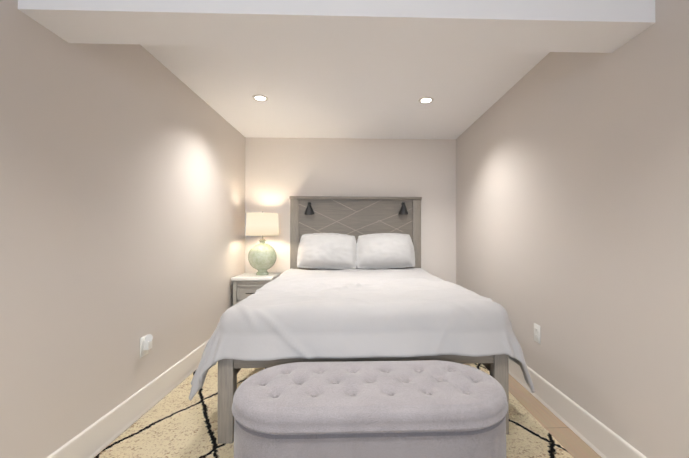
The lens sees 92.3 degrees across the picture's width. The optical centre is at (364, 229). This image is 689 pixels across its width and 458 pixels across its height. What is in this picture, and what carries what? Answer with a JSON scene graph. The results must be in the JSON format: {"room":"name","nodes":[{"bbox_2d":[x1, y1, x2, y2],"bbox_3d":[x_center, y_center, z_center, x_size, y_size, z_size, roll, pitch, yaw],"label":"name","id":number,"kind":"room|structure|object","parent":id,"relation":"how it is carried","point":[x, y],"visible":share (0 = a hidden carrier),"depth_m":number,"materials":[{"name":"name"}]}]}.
{"room":"bedroom","nodes":[
{"label":"bedroom","id":0,"kind":"room"},
{"bbox_2d":[0,0,244,457],"bbox_3d":[-1.329,-0.020,0.248,0.100,2.200,7.400,0,-1,-2],"label":"wall","id":1,"kind":"structure","parent":0,"point":[122,199],"depth_m":1.64,"materials":[{"name":"beige paint"}]},
{"bbox_2d":[46,340,208,457],"bbox_3d":[-1.270,1.004,0.239,0.019,0.152,7.200,0,-1,-2],"label":"baseboard","id":2,"kind":"structure","parent":1,"relation":"attached to","point":[93,440],"depth_m":1.83,"materials":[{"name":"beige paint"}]},
{"bbox_2d":[140,334,152,357],"bbox_3d":[-1.312,0.695,1.997,0.048,0.127,0.072,0,-1,-2],"label":"electrical outlet","id":3,"kind":"object","parent":1,"relation":"attached to","point":[145,343],"visible":1,"depth_m":1.98,"materials":[{"name":"white plastic"}]},
{"bbox_2d":[140,44,548,138],"bbox_3d":[-0.040,-1.170,0.302,2.680,0.100,7.400,0,-1,-2],"label":"ceiling","id":4,"kind":"structure","parent":0,"point":[362,93],"depth_m":2.52,"materials":[{"name":"white paint"}]},
{"bbox_2d":[252,95,268,100],"bbox_3d":[-0.865,-1.091,2.734,0.130,0.006,0.130,0,-1,-2],"label":"recessed light","id":5,"kind":"object","parent":4,"relation":"in","point":[260,97],"visible":1,"depth_m":2.72,"materials":[{"name":"beige paint"}]},
{"bbox_2d":[18,0,654,52],"bbox_3d":[-0.076,-0.971,1.401,2.480,0.275,0.224,0,-1,-2],"label":"ceiling beam","id":6,"kind":"structure","parent":4,"relation":"attached to","point":[598,26],"depth_m":1.33,"materials":[{"name":"white paint"}]},
{"bbox_2d":[418,97,433,103],"bbox_3d":[0.514,-1.090,2.778,0.130,0.006,0.130,0,-1,-2],"label":"recessed light","id":7,"kind":"object","parent":4,"relation":"in","point":[424,100],"visible":1,"depth_m":2.77,"materials":[{"name":"beige paint"}]},
{"bbox_2d":[95,363,601,457],"bbox_3d":[-0.040,1.130,0.277,2.680,0.100,7.400,0,-1,-2],"label":"floor","id":8,"kind":"structure","parent":0,"point":[570,441],"depth_m":1.87,"materials":[{"name":"brown wood"}]},
{"bbox_2d":[231,272,280,305],"bbox_3d":[-1.159,0.800,3.566,0.409,0.629,0.452,0,-1,-2],"label":"nightstand","id":9,"kind":"object","parent":8,"relation":"on","point":[245,285],"visible":0.21,"depth_m":3.37,"materials":[{"name":"white wood"}]},
{"bbox_2d":[246,211,278,275],"bbox_3d":[-1.108,0.140,3.575,0.344,0.688,0.344,0,-1,-2],"label":"lamp","id":10,"kind":"object","parent":9,"relation":"on","point":[262,256],"visible":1,"depth_m":3.46,"materials":[{"name":"green glass"}]},
{"bbox_2d":[94,361,572,457],"bbox_3d":[-0.155,1.086,1.825,2.270,0.019,2.700,0,-1,-2],"label":"rug","id":11,"kind":"object","parent":8,"relation":"on","point":[176,422],"visible":0.15,"depth_m":1.75,"materials":[{"name":"beige carpet"}]},
{"bbox_2d":[232,360,507,457],"bbox_3d":[0.024,0.850,1.397,1.131,0.442,0.502,0,-1,-2],"label":"ottoman","id":12,"kind":"object","parent":11,"relation":"on","point":[402,409],"visible":1,"depth_m":1.19,"materials":[{"name":"fabric"}]},
{"bbox_2d":[189,196,534,443],"bbox_3d":[-0.049,0.356,2.741,1.806,1.499,2.208,0,-1,-3],"label":"bed","id":13,"kind":"object","parent":8,"relation":"on","point":[355,282],"visible":1,"depth_m":1.77,"materials":[{"name":"white fabric"}]},
{"bbox_2d":[304,202,313,214],"bbox_3d":[-0.632,-0.244,3.763,0.114,0.152,0.108,0,-1,-3],"label":"sconce","id":14,"kind":"object","parent":13,"relation":"attached to","point":[308,206],"depth_m":3.73,"materials":[{"name":"black metal"}]},
{"bbox_2d":[297,233,356,268],"bbox_3d":[-0.409,0.228,3.643,0.658,0.407,0.265,2,-18,-1],"label":"pillow","id":15,"kind":"object","parent":13,"relation":"on","point":[314,250],"depth_m":3.56,"materials":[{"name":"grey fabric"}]},
{"bbox_2d":[189,268,534,400],"bbox_3d":[-0.045,0.633,2.659,1.806,0.471,2.049,0,-1,-3],"label":"comforter","id":16,"kind":"object","parent":13,"relation":"on","point":[321,314],"depth_m":1.73,"materials":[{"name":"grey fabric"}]},
{"bbox_2d":[356,233,414,268],"bbox_3d":[0.224,0.230,3.675,0.660,0.404,0.263,-1,-17,-5],"label":"pillow","id":17,"kind":"object","parent":13,"relation":"on","point":[373,250],"depth_m":3.59,"materials":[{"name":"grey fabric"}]},
{"bbox_2d":[398,202,407,214],"bbox_3d":[0.445,-0.248,3.818,0.114,0.152,0.108,0,-1,-3],"label":"sconce","id":18,"kind":"object","parent":13,"relation":"attached to","point":[402,206],"depth_m":3.79,"materials":[{"name":"black metal"}]},
{"bbox_2d":[245,137,455,283],"bbox_3d":[-0.158,0.019,3.937,2.480,2.200,0.100,0,-1,-2],"label":"wall","id":19,"kind":"structure","parent":0,"point":[279,172],"depth_m":3.90,"materials":[{"name":"beige paint"}]},
{"bbox_2d":[456,0,688,457],"bbox_3d":[1.249,-0.019,0.331,0.100,2.200,7.400,0,-1,-2],"label":"wall","id":20,"kind":"structure","parent":0,"point":[572,205],"depth_m":1.64,"materials":[{"name":"beige paint"}]},
{"bbox_2d":[534,323,539,343],"bbox_3d":[1.135,0.681,2.181,0.008,0.116,0.072,0,-1,-2],"label":"electrical outlet","id":21,"kind":"object","parent":20,"relation":"attached to","point":[536,333],"visible":1,"depth_m":2.17,"materials":[{"name":"white plastic"}]},
{"bbox_2d":[508,358,646,457],"bbox_3d":[1.190,1.005,0.318,0.019,0.152,7.200,0,-1,-2],"label":"baseboard","id":22,"kind":"structure","parent":20,"relation":"attached to","point":[598,437],"depth_m":1.77,"materials":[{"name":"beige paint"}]}
]}

